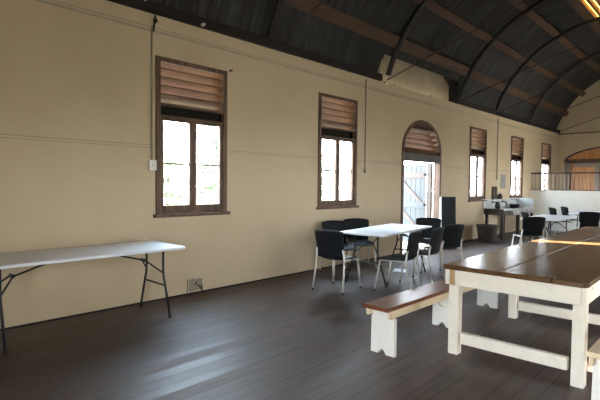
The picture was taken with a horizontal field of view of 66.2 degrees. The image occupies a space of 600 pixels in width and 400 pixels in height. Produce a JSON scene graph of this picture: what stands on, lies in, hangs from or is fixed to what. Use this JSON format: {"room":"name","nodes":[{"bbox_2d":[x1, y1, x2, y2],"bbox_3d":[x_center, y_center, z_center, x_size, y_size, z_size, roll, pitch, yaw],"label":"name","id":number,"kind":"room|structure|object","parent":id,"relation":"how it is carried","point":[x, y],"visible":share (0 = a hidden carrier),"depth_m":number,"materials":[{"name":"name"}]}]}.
{"room":"community hall","nodes":[
{"label":"community hall","id":0,"kind":"room"},
{"bbox_2d":[149,0,385,71],"bbox_3d":[-1.525,-2.523,6.034,0.324,0.870,9.080,3,3,44],"label":"ceiling","id":1,"kind":"structure","parent":0,"point":[251,16],"depth_m":7.29,"materials":[{"name":"metal"}]},
{"bbox_2d":[0,0,558,328],"bbox_3d":[2.753,-0.563,10.589,0.100,3.725,22.100,3,3,44],"label":"wall","id":2,"kind":"structure","parent":0,"point":[65,73],"depth_m":5.74,"materials":[{"name":"beige paint"}]},
{"bbox_2d":[0,133,155,145],"bbox_3d":[-3.230,-0.645,4.276,0.010,0.012,4.111,3,3,44],"label":"trim","id":3,"kind":"structure","parent":2,"relation":"attached to","point":[0,133],"depth_m":5.05,"materials":[{"name":"beige paint"}]},
{"bbox_2d":[0,137,155,147],"bbox_3d":[-3.232,-0.614,4.278,0.006,0.010,4.111,3,3,44],"label":"trim","id":4,"kind":"structure","parent":2,"relation":"attached to","point":[0,137],"depth_m":5.05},
{"bbox_2d":[148,26,156,170],"bbox_3d":[-1.822,-1.253,5.681,0.056,1.775,0.100,3,3,44],"label":"light switch","id":5,"kind":"object","parent":2,"relation":"attached to","point":[152,164],"visible":1,"depth_m":5.68,"materials":[{"name":"white plastic"}]},
{"bbox_2d":[153,15,157,30],"bbox_3d":[-1.772,-2.162,5.603,0.059,0.172,0.188,-1,2,-27],"label":"bracket","id":6,"kind":"object","parent":2,"relation":"attached to","point":[155,20],"visible":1,"depth_m":5.54,"materials":[{"name":"metal"}]},
{"bbox_2d":[153,55,230,217],"bbox_3d":[-1.472,-0.800,6.193,0.250,2.021,1.166,3,3,44],"label":"window","id":7,"kind":"structure","parent":2,"relation":"in","point":[192,94],"depth_m":6.13,"materials":[{"name":"brown wood"}]},
{"bbox_2d":[187,277,202,292],"bbox_3d":[-1.421,1.147,6.232,0.022,0.186,0.240,3,3,44],"label":"air vent","id":8,"kind":"object","parent":2,"relation":"in","point":[193,284],"visible":1,"depth_m":6.22,"materials":[{"name":"metal"}]},
{"bbox_2d":[189,279,201,290],"bbox_3d":[-1.420,1.147,6.231,0.014,0.160,0.210,3,3,44],"label":"grille","id":9,"kind":"object","parent":8,"relation":"attached to","point":[194,284],"depth_m":6.23,"materials":[{"name":"metal"}]},
{"bbox_2d":[0,253,399,330],"bbox_3d":[-1.250,1.251,6.425,0.008,0.018,9.880,3,3,44],"label":"baseboard","id":10,"kind":"structure","parent":2,"relation":"attached to","point":[397,253],"depth_m":5.84,"materials":[{"name":"beige wood"}]},
{"bbox_2d":[107,0,382,80],"bbox_3d":[-1.513,-2.370,5.999,0.110,0.130,9.040,3,3,44],"label":"trim","id":11,"kind":"structure","parent":2,"relation":"attached to","point":[148,6],"depth_m":6.58,"materials":[{"name":"wood"}]},
{"bbox_2d":[227,150,314,156],"bbox_3d":[-0.367,-0.723,7.253,0.010,0.012,1.960,3,3,44],"label":"trim","id":12,"kind":"structure","parent":2,"relation":"attached to","point":[227,150],"depth_m":7.13,"materials":[{"name":"beige paint"}]},
{"bbox_2d":[227,152,315,158],"bbox_3d":[-0.369,-0.692,7.256,0.006,0.010,1.960,3,3,44],"label":"trim","id":13,"kind":"structure","parent":2,"relation":"attached to","point":[227,152],"depth_m":7.16,"materials":[{"name":"beige paint"}]},
{"bbox_2d":[35,0,558,138],"bbox_3d":[2.810,-2.219,10.490,0.014,0.022,21.500,3,3,44],"label":"trim","id":14,"kind":"structure","parent":2,"relation":"attached to","point":[43,1],"depth_m":6.52,"materials":[{"name":"beige wood"}]},
{"bbox_2d":[316,92,358,209],"bbox_3d":[0.646,-0.859,8.396,0.250,2.021,1.166,3,3,44],"label":"window","id":15,"kind":"structure","parent":2,"relation":"in","point":[337,116],"depth_m":8.36,"materials":[{"name":"brown wood"}]},
{"bbox_2d":[363,79,366,172],"bbox_3d":[1.280,-1.425,8.903,0.056,1.800,0.060,3,3,44],"label":"light switch","id":16,"kind":"object","parent":2,"relation":"attached to","point":[365,170],"visible":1,"depth_m":8.90,"materials":[{"name":"plastic"}]},
{"bbox_2d":[400,120,441,253],"bbox_3d":[2.693,-0.339,10.681,0.340,2.970,1.780,3,3,44],"label":"door","id":17,"kind":"structure","parent":2,"relation":"in","point":[421,141],"depth_m":10.77,"materials":[{"name":"brown wood"}]},
{"bbox_2d":[403,165,426,241],"bbox_3d":[2.833,0.090,11.721,0.850,1.960,0.058,3,3,44],"label":"door","id":18,"kind":"structure","parent":17,"relation":"attached to","point":[414,204],"depth_m":11.65,"materials":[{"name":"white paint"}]},
{"bbox_2d":[468,126,486,201],"bbox_3d":[4.881,-0.975,12.801,0.250,2.021,1.166,3,3,44],"label":"window","id":19,"kind":"structure","parent":2,"relation":"in","point":[478,137],"depth_m":12.79,"materials":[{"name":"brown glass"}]},
{"bbox_2d":[496,118,498,179],"bbox_3d":[5.901,-1.512,13.711,0.056,1.840,0.060,3,3,44],"label":"light switch","id":20,"kind":"object","parent":2,"relation":"attached to","point":[498,118],"visible":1,"depth_m":13.71,"materials":[{"name":"white plastic"}]},
{"bbox_2d":[500,174,505,188],"bbox_3d":[6.235,-0.569,14.136,0.008,0.430,0.400,3,3,44],"label":"notice sign","id":21,"kind":"object","parent":2,"relation":"attached to","point":[502,177],"visible":1,"depth_m":14.10,"materials":[{"name":"beige paper"}]},
{"bbox_2d":[457,98,559,133],"bbox_3d":[7.135,-2.607,14.994,0.110,0.130,9.000,3,3,44],"label":"trim","id":22,"kind":"structure","parent":2,"relation":"attached to","point":[463,102],"depth_m":13.88,"materials":[{"name":"black wood"}]},
{"bbox_2d":[483,198,533,208],"bbox_3d":[6.297,0.104,13.804,0.560,0.270,2.620,3,3,44],"label":"backsplash","id":23,"kind":"structure","parent":2,"relation":"attached to","point":[521,201],"depth_m":14.40,"materials":[{"name":"white ceramic"}]},
{"bbox_2d":[510,136,523,199],"bbox_3d":[6.999,-1.033,15.003,0.250,2.021,1.166,3,3,44],"label":"window","id":24,"kind":"structure","parent":2,"relation":"in","point":[517,143],"depth_m":15.02,"materials":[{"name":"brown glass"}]},
{"bbox_2d":[540,143,550,189],"bbox_3d":[9.117,-1.091,17.206,0.250,2.021,1.166,3,3,44],"label":"window","id":25,"kind":"structure","parent":2,"relation":"in","point":[546,148],"depth_m":17.24,"materials":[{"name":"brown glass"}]},
{"bbox_2d":[559,117,598,131],"bbox_3d":[11.179,-3.102,17.058,2.878,0.984,0.025,3,3,44],"label":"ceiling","id":26,"kind":"structure","parent":2,"relation":"attached to","point":[597,117],"depth_m":17.56,"materials":[{"name":"metal"}]},
{"bbox_2d":[0,230,599,399],"bbox_3d":[4.863,1.291,8.609,5.800,0.100,21.500,3,3,44],"label":"floor","id":27,"kind":"structure","parent":0,"point":[279,338],"depth_m":4.15,"materials":[{"name":"brown wood"}]},
{"bbox_2d":[0,240,184,355],"bbox_3d":[-2.225,0.920,4.744,0.780,0.790,1.930,3,3,44],"label":"folding table","id":28,"kind":"object","parent":27,"relation":"on","point":[40,258],"visible":1,"depth_m":4.62,"materials":[{"name":"white plastic"}]},
{"bbox_2d":[312,230,361,294],"bbox_3d":[0.530,0.839,6.548,0.530,0.872,0.574,2,3,37],"label":"chair","id":29,"kind":"object","parent":27,"relation":"on","point":[330,243],"visible":1,"depth_m":6.36,"materials":[{"name":"black plastic"}]},
{"bbox_2d":[319,220,360,277],"bbox_3d":[0.669,0.799,7.699,0.530,0.872,0.574,0,2,-22],"label":"chair","id":30,"kind":"object","parent":27,"relation":"on","point":[334,225],"visible":0.53,"depth_m":7.90,"materials":[{"name":"black fabric"}]},
{"bbox_2d":[341,218,376,270],"bbox_3d":[1.065,0.783,8.243,0.530,0.872,0.574,0,2,-8],"label":"chair","id":31,"kind":"object","parent":27,"relation":"on","point":[352,223],"visible":0.7,"depth_m":8.44,"materials":[{"name":"black fabric"}]},
{"bbox_2d":[340,223,431,287],"bbox_3d":[1.438,0.858,7.493,0.780,0.790,1.930,2,2,35],"label":"folding table","id":32,"kind":"object","parent":27,"relation":"on","point":[386,230],"visible":0.78,"depth_m":7.03,"materials":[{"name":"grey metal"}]},
{"bbox_2d":[373,230,421,290],"bbox_3d":[1.413,0.848,6.526,0.574,0.872,0.530,2,2,34],"label":"chair","id":33,"kind":"object","parent":27,"relation":"on","point":[412,251],"visible":0.95,"depth_m":6.38,"materials":[{"name":"black plastic"}]},
{"bbox_2d":[393,268,408,272],"bbox_3d":[1.756,1.230,8.029,0.240,0.004,0.300,1,2,19],"label":"paper sheet","id":34,"kind":"object","parent":27,"relation":"on","point":[395,269],"visible":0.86,"depth_m":8.02,"materials":[{"name":"white paper"}]},
{"bbox_2d":[399,227,444,282],"bbox_3d":[1.900,0.833,7.080,0.574,0.872,0.530,2,3,38],"label":"chair","id":35,"kind":"object","parent":27,"relation":"on","point":[435,246],"visible":0.78,"depth_m":6.89,"materials":[{"name":"black plastic"}]},
{"bbox_2d":[413,217,441,267],"bbox_3d":[2.402,0.782,8.640,0.530,0.872,0.574,1,2,16],"label":"chair","id":36,"kind":"object","parent":27,"relation":"on","point":[434,222],"visible":0.43,"depth_m":8.84,"materials":[{"name":"black fabric"}]},
{"bbox_2d":[363,279,497,357],"bbox_3d":[1.726,1.111,5.083,0.262,0.450,3.100,3,3,44],"label":"bench","id":37,"kind":"object","parent":27,"relation":"on","point":[385,310],"visible":0.62,"depth_m":4.20,"materials":[{"name":"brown wood"}]},
{"bbox_2d":[420,224,464,278],"bbox_3d":[2.393,0.816,7.696,0.530,0.872,0.574,-1,2,-30],"label":"chair","id":38,"kind":"object","parent":27,"relation":"on","point":[452,235],"visible":0.69,"depth_m":7.48,"materials":[{"name":"black fabric"}]},
{"bbox_2d":[439,197,455,248],"bbox_3d":[3.507,0.535,10.961,0.350,1.224,0.420,1,2,8],"label":"sandwich board","id":39,"kind":"object","parent":27,"relation":"on","point":[447,208],"visible":0.59,"depth_m":10.88,"materials":[{"name":"black metal"}]},
{"bbox_2d":[476,224,498,241],"bbox_3d":[5.018,0.887,12.335,0.570,0.445,0.566,3,3,44],"label":"basket","id":40,"kind":"object","parent":27,"relation":"on","point":[486,232],"visible":1,"depth_m":12.14,"materials":[{"name":"brown wicker"}]},
{"bbox_2d":[483,198,533,239],"bbox_3d":[6.296,0.519,13.815,0.570,1.100,2.620,3,3,44],"label":"sink","id":41,"kind":"object","parent":27,"relation":"on","point":[489,208],"visible":0.84,"depth_m":13.59,"materials":[{"name":"silver metal"}]},
{"bbox_2d":[492,187,496,198],"bbox_3d":[5.764,-0.210,13.614,0.030,0.360,0.300,3,3,44],"label":"chopping board","id":42,"kind":"object","parent":41,"relation":"on","point":[494,189],"visible":0.89,"depth_m":13.56,"materials":[{"name":"brown wood"}]},
{"bbox_2d":[495,202,499,208],"bbox_3d":[5.631,0.147,13.113,0.150,0.200,0.150,3,3,44],"label":"jug","id":43,"kind":"object","parent":41,"relation":"on","point":[497,204],"visible":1,"depth_m":13.06,"materials":[{"name":"grey metal"}]},
{"bbox_2d":[509,204,518,207],"bbox_3d":[6.586,0.254,14.140,0.300,0.270,0.300,3,3,44],"label":"cooking pot","id":44,"kind":"object","parent":41,"relation":"in","point":[510,205],"visible":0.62,"depth_m":14.03,"materials":[{"name":"grey metal"}]},
{"bbox_2d":[443,226,599,388],"bbox_3d":[3.545,0.931,5.715,1.109,0.800,5.500,2,3,43],"label":"trestle table","id":45,"kind":"object","parent":27,"relation":"on","point":[564,267],"visible":1,"depth_m":3.92,"materials":[{"name":"brown wood"}]},
{"bbox_2d":[511,217,545,245],"bbox_3d":[4.814,0.767,9.713,0.530,0.872,0.574,1,2,0],"label":"chair","id":46,"kind":"object","parent":27,"relation":"on","point":[532,227],"visible":0.88,"depth_m":9.49,"materials":[{"name":"black fabric"}]},
{"bbox_2d":[519,211,547,243],"bbox_3d":[5.764,0.718,11.343,0.574,0.872,0.530,1,2,6],"label":"chair","id":47,"kind":"object","parent":27,"relation":"on","point":[523,214],"visible":0.26,"depth_m":11.25,"materials":[{"name":"black plastic"}]},
{"bbox_2d":[520,214,576,241],"bbox_3d":[5.767,0.787,10.640,0.780,0.790,1.930,2,3,41],"label":"folding table","id":48,"kind":"object","parent":27,"relation":"on","point":[549,218],"visible":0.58,"depth_m":10.51,"materials":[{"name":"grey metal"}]},
{"bbox_2d":[547,207,571,233],"bbox_3d":[7.706,0.655,13.636,0.574,0.872,0.530,1,2,6],"label":"chair","id":49,"kind":"object","parent":27,"relation":"on","point":[552,211],"visible":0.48,"depth_m":13.49,"materials":[{"name":"black plastic"}]},
{"bbox_2d":[559,206,578,232],"bbox_3d":[8.422,0.639,14.266,0.574,0.872,0.530,1,2,6],"label":"chair","id":50,"kind":"object","parent":27,"relation":"on","point":[564,210],"visible":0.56,"depth_m":14.19,"materials":[{"name":"black plastic"}]},
{"bbox_2d":[568,210,599,225],"bbox_3d":[8.025,0.736,12.700,0.780,0.790,1.930,2,3,41],"label":"folding table","id":51,"kind":"object","parent":27,"relation":"on","point":[576,212],"visible":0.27,"depth_m":12.54,"materials":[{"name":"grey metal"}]},
{"bbox_2d":[575,212,599,228],"bbox_3d":[7.297,0.720,11.706,0.530,0.872,0.574,1,2,19],"label":"chair","id":52,"kind":"object","parent":27,"relation":"on","point":[591,219],"visible":0.65,"depth_m":11.48,"materials":[{"name":"black plastic"}]},
{"bbox_2d":[586,339,599,399],"bbox_3d":[2.966,1.165,3.921,0.262,0.450,3.000,3,3,44],"label":"bench","id":53,"kind":"object","parent":27,"relation":"on","point":[593,353],"visible":1,"depth_m":3.00,"materials":[{"name":"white wood"}]},
{"bbox_2d":[182,190,512,251],"bbox_3d":[6.547,1.276,14.551,160.000,0.140,150.000,3,3,44],"label":"ground","id":54,"kind":"structure","parent":0,"point":[343,195],"depth_m":51.45,"materials":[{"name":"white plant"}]},
{"bbox_2d":[164,149,187,204],"bbox_3d":[-4.648,-0.351,15.887,1.872,2.818,2.150,1,2,23],"label":"tree","id":55,"kind":"object","parent":54,"relation":"on","point":[175,186],"visible":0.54,"depth_m":15.55,"materials":[{"name":"green plant"}]},
{"bbox_2d":[196,125,217,203],"bbox_3d":[-3.371,-1.240,19.198,2.816,4.378,2.738,3,3,44],"label":"tree","id":56,"kind":"object","parent":54,"relation":"on","point":[209,183],"visible":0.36,"depth_m":18.69,"materials":[{"name":"green plant"}]},
{"bbox_2d":[322,154,333,200],"bbox_3d":[0.905,-0.820,22.966,2.545,3.356,2.552,3,3,44],"label":"tree","id":57,"kind":"object","parent":54,"relation":"on","point":[326,175],"visible":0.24,"depth_m":22.49,"materials":[{"name":"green plant"}]},
{"bbox_2d":[377,60,382,73],"bbox_3d":[1.525,-2.858,9.364,0.520,0.925,0.040,3,3,44],"label":"wall","id":58,"kind":"structure","parent":0,"point":[381,63],"depth_m":9.25,"materials":[{"name":"beige paint"}]},
{"bbox_2d":[382,55,448,100],"bbox_3d":[2.595,-2.896,10.707,0.200,0.925,3.380,3,3,44],"label":"wall","id":59,"kind":"structure","parent":0,"point":[415,78],"depth_m":10.69,"materials":[{"name":"beige paint"}]},
{"bbox_2d":[443,76,452,86],"bbox_3d":[3.691,-3.145,11.617,0.095,0.470,0.540,3,3,44],"label":"trim","id":60,"kind":"structure","parent":59,"relation":"attached to","point":[449,81],"depth_m":11.72,"materials":[{"name":"wood"}]},
{"bbox_2d":[253,0,599,117],"bbox_3d":[3.780,-3.818,9.654,2.396,1.806,21.700,3,3,44],"label":"ceiling","id":61,"kind":"structure","parent":0,"point":[525,36],"depth_m":11.05,"materials":[{"name":"metal"}]},
{"bbox_2d":[393,31,468,66],"bbox_3d":[2.786,-3.290,10.513,0.720,0.160,3.380,3,3,44],"label":"ceiling","id":62,"kind":"structure","parent":0,"point":[396,33],"depth_m":10.09,"materials":[{"name":"brown wood"}]},
{"bbox_2d":[449,80,458,103],"bbox_3d":[3.895,-2.923,11.829,0.520,0.925,0.040,3,3,44],"label":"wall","id":63,"kind":"structure","parent":0,"point":[453,90],"depth_m":11.76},
{"bbox_2d":[457,78,561,128],"bbox_3d":[7.165,-2.761,15.072,0.324,0.870,9.240,3,3,44],"label":"ceiling","id":64,"kind":"structure","parent":0,"point":[485,98],"depth_m":14.14,"materials":[{"name":"metal"}]},
{"bbox_2d":[529,190,599,230],"bbox_3d":[10.129,0.420,14.053,5.800,1.354,0.200,3,3,44],"label":"wall","id":65,"kind":"structure","parent":0,"point":[575,201],"depth_m":15.25,"materials":[{"name":"paint"}]},
{"bbox_2d":[531,172,599,190],"bbox_3d":[10.104,-0.555,13.983,5.760,0.600,0.040,3,3,44],"label":"railing","id":66,"kind":"object","parent":65,"relation":"on","point":[564,173],"visible":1,"depth_m":15.20,"materials":[{"name":"brown wood"}]},
{"bbox_2d":[557,80,599,189],"bbox_3d":[12.462,-1.855,16.378,5.800,6.080,0.350,3,3,44],"label":"wall","id":67,"kind":"structure","parent":0,"point":[569,144],"depth_m":17.72,"materials":[{"name":"beige paint"}]},
{"bbox_2d":[558,131,599,134],"bbox_3d":[12.329,-2.510,16.211,5.800,0.040,0.050,3,3,44],"label":"trim","id":68,"kind":"structure","parent":67,"relation":"attached to","point":[595,131],"depth_m":17.70,"materials":[{"name":"black metal"}]},
{"bbox_2d":[564,146,599,162],"bbox_3d":[12.374,-1.732,16.293,5.360,0.700,0.140,3,3,44],"label":"trim","id":69,"kind":"structure","parent":67,"relation":"attached to","point":[599,146],"depth_m":17.76,"materials":[{"name":"brown wood"}]},
{"bbox_2d":[565,159,599,163],"bbox_3d":[12.524,-1.446,16.461,5.360,0.160,0.180,3,3,44],"label":"trim","id":70,"kind":"structure","parent":67,"relation":"attached to","point":[571,161],"depth_m":17.84,"materials":[{"name":"brown wood"}]},
{"bbox_2d":[569,148,599,189],"bbox_3d":[12.592,-0.619,16.570,5.560,3.300,0.040,3,3,44],"label":"wall partition","id":71,"kind":"structure","parent":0,"point":[592,153],"depth_m":17.86,"materials":[{"name":"brown wood"}]},
{"bbox_2d":[565,163,570,189],"bbox_3d":[10.620,-0.249,18.282,0.170,2.400,0.240,3,3,44],"label":"trim","id":72,"kind":"structure","parent":71,"relation":"attached to","point":[567,165],"depth_m":18.18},
{"bbox_2d":[571,167,594,189],"bbox_3d":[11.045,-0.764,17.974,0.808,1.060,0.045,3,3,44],"label":"door","id":73,"kind":"structure","parent":71,"relation":"in","point":[585,179],"depth_m":17.96,"materials":[{"name":"brown wood"}]},
{"bbox_2d":[574,163,594,166],"bbox_3d":[11.072,-1.362,17.901,0.720,0.140,0.120,3,3,44],"label":"trim","id":74,"kind":"structure","parent":71,"relation":"attached to","point":[575,164],"depth_m":17.85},
{"bbox_2d":[594,163,599,189],"bbox_3d":[11.365,-0.219,17.636,0.140,2.400,0.140,3,3,44],"label":"trim","id":75,"kind":"structure","parent":71,"relation":"attached to","point":[597,165],"depth_m":17.56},
{"bbox_3d":[-2.662,-1.440,0.649,5.800,6.080,0.300,3,3,44],"label":"wall","id":76,"kind":"structure","parent":0,"visible":0},
{"bbox_2d":[277,0,568,116],"bbox_3d":[2.996,-3.174,10.286,0.201,0.241,21.500,3,3,44],"label":"beam","id":77,"kind":"structure","parent":76,"relation":"attached to","point":[325,12],"depth_m":9.21,"materials":[{"name":"brown wood"}]},
{"bbox_2d":[413,0,585,96],"bbox_3d":[3.399,-3.846,9.881,0.194,0.192,21.500,3,3,44],"label":"beam","id":78,"kind":"structure","parent":76,"relation":"attached to","point":[432,5],"depth_m":10.94,"materials":[{"name":"brown wood"}]},
{"bbox_2d":[508,0,599,73],"bbox_3d":[3.977,-4.360,9.312,0.196,0.167,21.500,3,3,44],"label":"beam","id":79,"kind":"structure","parent":76,"relation":"attached to","point":[533,15],"depth_m":11.95,"materials":[{"name":"brown wood"}]},
{"bbox_2d":[566,0,599,35],"bbox_3d":[4.523,-4.577,8.782,0.185,0.137,21.500,3,3,44],"label":"beam","id":80,"kind":"structure","parent":76,"relation":"attached to","point":[575,4],"depth_m":11.36,"materials":[{"name":"brown wood"}]},
{"bbox_3d":[6.813,-3.007,6.620,0.201,0.241,21.500,3,3,44],"label":"ceiling","id":81,"kind":"structure","parent":0,"visible":0},
{"bbox_2d":[268,0,284,38],"bbox_3d":[1.618,-3.430,5.014,5.789,2.139,0.109,3,3,44],"label":"beam","id":82,"kind":"structure","parent":81,"relation":"attached to","point":[280,3],"depth_m":6.91,"materials":[{"name":"black metal"}]},
{"bbox_2d":[270,0,326,44],"bbox_3d":[0.577,-2.811,6.032,2.877,0.982,0.023,3,3,44],"label":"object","id":83,"kind":"structure","parent":82,"relation":"attached to","point":[321,3],"depth_m":6.60,"materials":[{"name":"metal"}]},
{"bbox_2d":[385,0,429,75],"bbox_3d":[3.849,-3.491,7.335,5.789,2.139,0.109,3,3,44],"label":"beam","id":84,"kind":"structure","parent":81,"relation":"attached to","point":[424,3],"depth_m":9.04,"materials":[{"name":"black metal"}]},
{"bbox_2d":[387,0,528,80],"bbox_3d":[2.808,-2.872,8.352,2.877,0.982,0.023,3,3,44],"label":"rod","id":85,"kind":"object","parent":84,"relation":"attached to","point":[526,0],"depth_m":8.25,"materials":[{"name":"metal"}]},
{"bbox_2d":[458,0,549,97],"bbox_3d":[6.108,-3.553,9.684,5.789,2.139,0.109,3,3,44],"label":"beam","id":86,"kind":"structure","parent":81,"relation":"attached to","point":[539,3],"depth_m":11.03,"materials":[{"name":"black metal"}]},
{"bbox_2d":[458,40,589,101],"bbox_3d":[5.067,-2.934,10.702,2.877,0.982,0.023,3,3,44],"label":"rod","id":87,"kind":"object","parent":86,"relation":"attached to","point":[588,40],"depth_m":10.54,"materials":[{"name":"metal"}]},
{"bbox_2d":[495,16,599,109],"bbox_3d":[7.820,-3.600,11.465,5.789,2.139,0.109,3,3,44],"label":"beam","id":88,"kind":"structure","parent":81,"relation":"attached to","point":[584,23],"depth_m":12.62,"materials":[{"name":"black metal"}]},
{"bbox_2d":[496,68,599,112],"bbox_3d":[6.779,-2.981,12.482,2.877,0.982,0.023,3,3,44],"label":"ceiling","id":89,"kind":"structure","parent":88,"relation":"attached to","point":[599,68],"depth_m":12.47,"materials":[{"name":"metal"}]},
{"bbox_2d":[529,51,599,120],"bbox_3d":[9.899,-3.657,13.627,5.789,2.139,0.109,3,3,44],"label":"beam","id":90,"kind":"structure","parent":81,"relation":"attached to","point":[561,76],"depth_m":14.97,"materials":[{"name":"black metal"}]},
{"bbox_2d":[530,96,599,123],"bbox_3d":[8.857,-3.038,14.644,2.877,0.982,0.023,3,3,44],"label":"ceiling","id":91,"kind":"structure","parent":90,"relation":"attached to","point":[598,96],"depth_m":14.88,"materials":[{"name":"metal"}]},
{"bbox_3d":[1.813,-4.593,5.559,0.462,0.074,13.100,3,3,44],"label":"ceiling","id":92,"kind":"structure","parent":0,"visible":0},
{"bbox_2d":[577,0,599,24],"bbox_3d":[7.027,-4.663,11.227,0.056,0.120,2.500,3,3,44],"label":"beam","id":93,"kind":"structure","parent":92,"relation":"attached to","point":[583,3],"depth_m":11.21,"materials":[{"name":"brown wood"}]},
{"bbox_2d":[586,0,599,16],"bbox_3d":[7.128,-4.676,11.130,0.056,0.120,2.500,3,3,44],"label":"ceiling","id":94,"kind":"structure","parent":92,"relation":"attached to","point":[591,3],"depth_m":11.07,"materials":[{"name":"brown wood"}]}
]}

